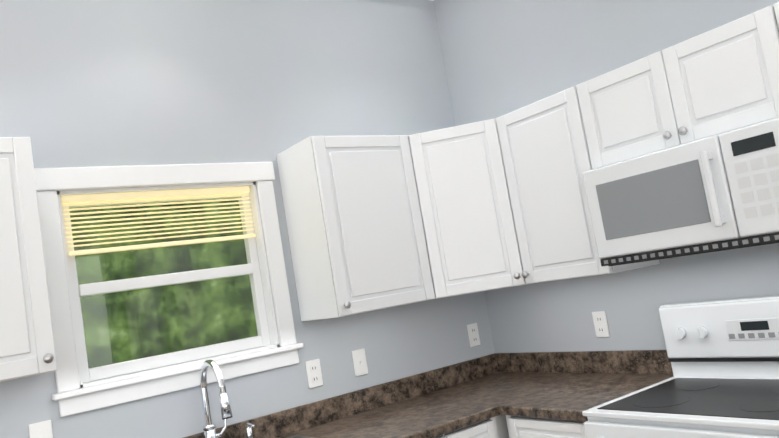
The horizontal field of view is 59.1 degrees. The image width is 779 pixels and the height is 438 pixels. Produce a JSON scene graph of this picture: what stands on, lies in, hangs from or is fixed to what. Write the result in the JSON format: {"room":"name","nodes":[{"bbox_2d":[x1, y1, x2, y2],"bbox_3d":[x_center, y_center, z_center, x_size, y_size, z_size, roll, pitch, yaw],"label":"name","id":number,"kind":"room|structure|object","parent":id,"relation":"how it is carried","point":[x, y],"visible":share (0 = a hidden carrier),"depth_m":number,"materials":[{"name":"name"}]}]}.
{"room":"kitchen","nodes":[
{"label":"kitchen","id":0,"kind":"room"},
{"bbox_2d":[0,0,494,437],"bbox_3d":[-2.704,0.502,1.464,8.150,3.100,0.150,-5,-7,-36],"label":"wall","id":1,"kind":"structure","parent":0,"point":[90,83],"depth_m":3.01,"materials":[{"name":"paint"}]},
{"bbox_2d":[0,137,56,381],"bbox_3d":[-1.411,0.151,2.144,0.560,0.760,0.371,-5,-7,-36],"label":"upper cabinet","id":2,"kind":"object","parent":1,"relation":"attached to","point":[27,347],"visible":1,"depth_m":2.15,"materials":[{"name":"white wood"}]},
{"bbox_2d":[28,420,52,437],"bbox_3d":[-1.207,0.766,2.384,0.072,0.118,0.016,-5,-7,-36],"label":"electrical outlet","id":3,"kind":"object","parent":1,"relation":"attached to","point":[43,429],"visible":1,"depth_m":2.39,"materials":[{"name":"white"}]},
{"bbox_2d":[34,162,303,416],"bbox_3d":[-0.874,0.230,2.785,1.000,0.900,0.145,-5,-7,-36],"label":"window","id":4,"kind":"structure","parent":1,"relation":"in","point":[72,395],"depth_m":2.69,"materials":[{"name":"white wood"}]},
{"bbox_2d":[60,186,270,382],"bbox_3d":[-0.892,0.235,2.809,0.786,0.706,0.075,-5,-7,-36],"label":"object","id":5,"kind":"structure","parent":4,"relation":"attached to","point":[251,268],"depth_m":2.78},
{"bbox_2d":[305,359,322,388],"bbox_3d":[-0.332,0.684,3.038,0.072,0.118,0.008,-5,-7,-36],"label":"electrical outlet","id":6,"kind":"object","parent":1,"relation":"attached to","point":[314,373],"visible":1,"depth_m":3.03,"materials":[{"name":"white plastic"}]},
{"bbox_2d":[276,135,434,320],"bbox_3d":[-0.144,0.031,3.086,0.508,0.760,0.371,-5,-7,-36],"label":"upper cabinet","id":7,"kind":"object","parent":1,"relation":"attached to","point":[356,236],"visible":1,"depth_m":2.95,"materials":[{"name":"white wood"}]},
{"bbox_2d":[351,348,367,376],"bbox_3d":[-0.134,0.664,3.180,0.072,0.118,0.016,-5,-7,-36],"label":"light switch","id":8,"kind":"object","parent":1,"relation":"attached to","point":[359,362],"visible":1,"depth_m":3.18,"materials":[{"name":"white plastic"}]},
{"bbox_2d":[408,118,526,298],"bbox_3d":[0.383,-0.034,3.317,0.620,0.760,0.631,-5,-7,-36],"label":"upper cabinet","id":9,"kind":"object","parent":1,"relation":"attached to","point":[469,228],"visible":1,"depth_m":3.08,"materials":[{"name":"white wood"}]},
{"bbox_2d":[467,323,480,346],"bbox_3d":[0.444,0.610,3.615,0.072,0.118,0.008,-5,-7,-36],"label":"electrical outlet","id":10,"kind":"object","parent":1,"relation":"attached to","point":[473,334],"visible":1,"depth_m":3.61,"materials":[{"name":"white plastic"}]},
{"bbox_2d":[433,0,778,352],"bbox_3d":[1.702,-0.155,2.177,0.150,3.100,4.020,-5,-7,-36],"label":"wall","id":11,"kind":"structure","parent":0,"point":[502,57],"depth_m":3.16,"materials":[{"name":"paint"}]},
{"bbox_2d":[496,86,659,283],"bbox_3d":[0.789,-0.133,2.967,0.371,0.760,0.453,-5,-7,-36],"label":"upper cabinet","id":12,"kind":"object","parent":11,"relation":"attached to","point":[545,154],"visible":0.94,"depth_m":2.86,"materials":[{"name":"white wood"}]},
{"bbox_2d":[592,311,609,336],"bbox_3d":[0.960,0.479,3.121,0.008,0.118,0.072,-5,-7,-36],"label":"outlet","id":13,"kind":"object","parent":11,"relation":"attached to","point":[600,324],"visible":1,"depth_m":3.12,"materials":[{"name":"white plastic"}]},
{"bbox_2d":[576,5,778,168],"bbox_3d":[1.108,-0.439,2.499,0.371,0.350,0.764,-5,-7,-36],"label":"upper cabinet","id":14,"kind":"object","parent":11,"relation":"attached to","point":[724,78],"visible":0.94,"depth_m":2.36,"materials":[{"name":"white wood"}]},
{"bbox_2d":[583,117,778,265],"bbox_3d":[1.134,-0.076,2.439,0.451,0.375,0.758,-5,-7,-36],"label":"over-the-range microwave","id":15,"kind":"object","parent":14,"relation":"attached to","point":[719,192],"visible":1,"depth_m":2.30,"materials":[{"name":"white"}]},
{"bbox_2d":[774,2,778,26],"bbox_3d":[1.512,-0.347,1.968,0.371,0.760,0.515,-5,-7,-36],"label":"upper cabinet","id":16,"kind":"object","parent":11,"relation":"attached to","point":[776,6],"visible":1,"depth_m":2.11,"materials":[{"name":"white wood"}]},
{"bbox_3d":[1.517,1.150,-1.571,11.200,0.100,9.650,-5,-7,-36],"label":"floor","id":17,"kind":"structure","parent":0,"visible":0},
{"bbox_2d":[435,415,506,437],"bbox_3d":[0.077,1.305,2.813,0.635,0.876,0.628,-5,-7,-36],"label":"base cabinet","id":18,"kind":"object","parent":17,"relation":"on","point":[495,427],"depth_m":2.74,"materials":[{"name":"white wood"}]},
{"bbox_2d":[183,350,673,437],"bbox_3d":[-0.241,0.737,2.424,2.798,0.573,1.075,-5,-7,-36],"label":"countertop","id":19,"kind":"structure","parent":18,"relation":"on","point":[569,385],"depth_m":2.95,"materials":[{"name":"stone"}]},
{"bbox_2d":[503,415,508,437],"bbox_3d":[0.569,1.260,3.191,0.664,0.876,0.608,-5,-7,-36],"label":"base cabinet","id":20,"kind":"object","parent":17,"relation":"on","point":[504,417],"depth_m":2.86,"materials":[{"name":"white wood"}]},
{"bbox_2d":[505,415,585,437],"bbox_3d":[0.891,1.165,2.751,0.661,0.875,0.437,-5,-7,-36],"label":"base cabinet","id":21,"kind":"object","parent":17,"relation":"on","point":[524,427],"visible":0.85,"depth_m":2.62,"materials":[{"name":"white wood"}]},
{"bbox_2d":[582,295,778,437],"bbox_3d":[1.177,0.904,2.261,0.700,1.205,0.760,-5,-7,-36],"label":"electric range","id":22,"kind":"object","parent":17,"relation":"on","point":[723,356],"visible":1,"depth_m":2.44,"materials":[{"name":"white metal"}]},
{"label":"outside","id":23,"kind":"structure","parent":0,"visible":0},
{"bbox_2d":[69,198,257,368],"bbox_3d":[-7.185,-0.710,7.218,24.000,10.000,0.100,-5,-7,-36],"label":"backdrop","id":24,"kind":"structure","parent":23,"point":[145,270],"depth_m":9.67,"materials":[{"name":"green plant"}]}
]}

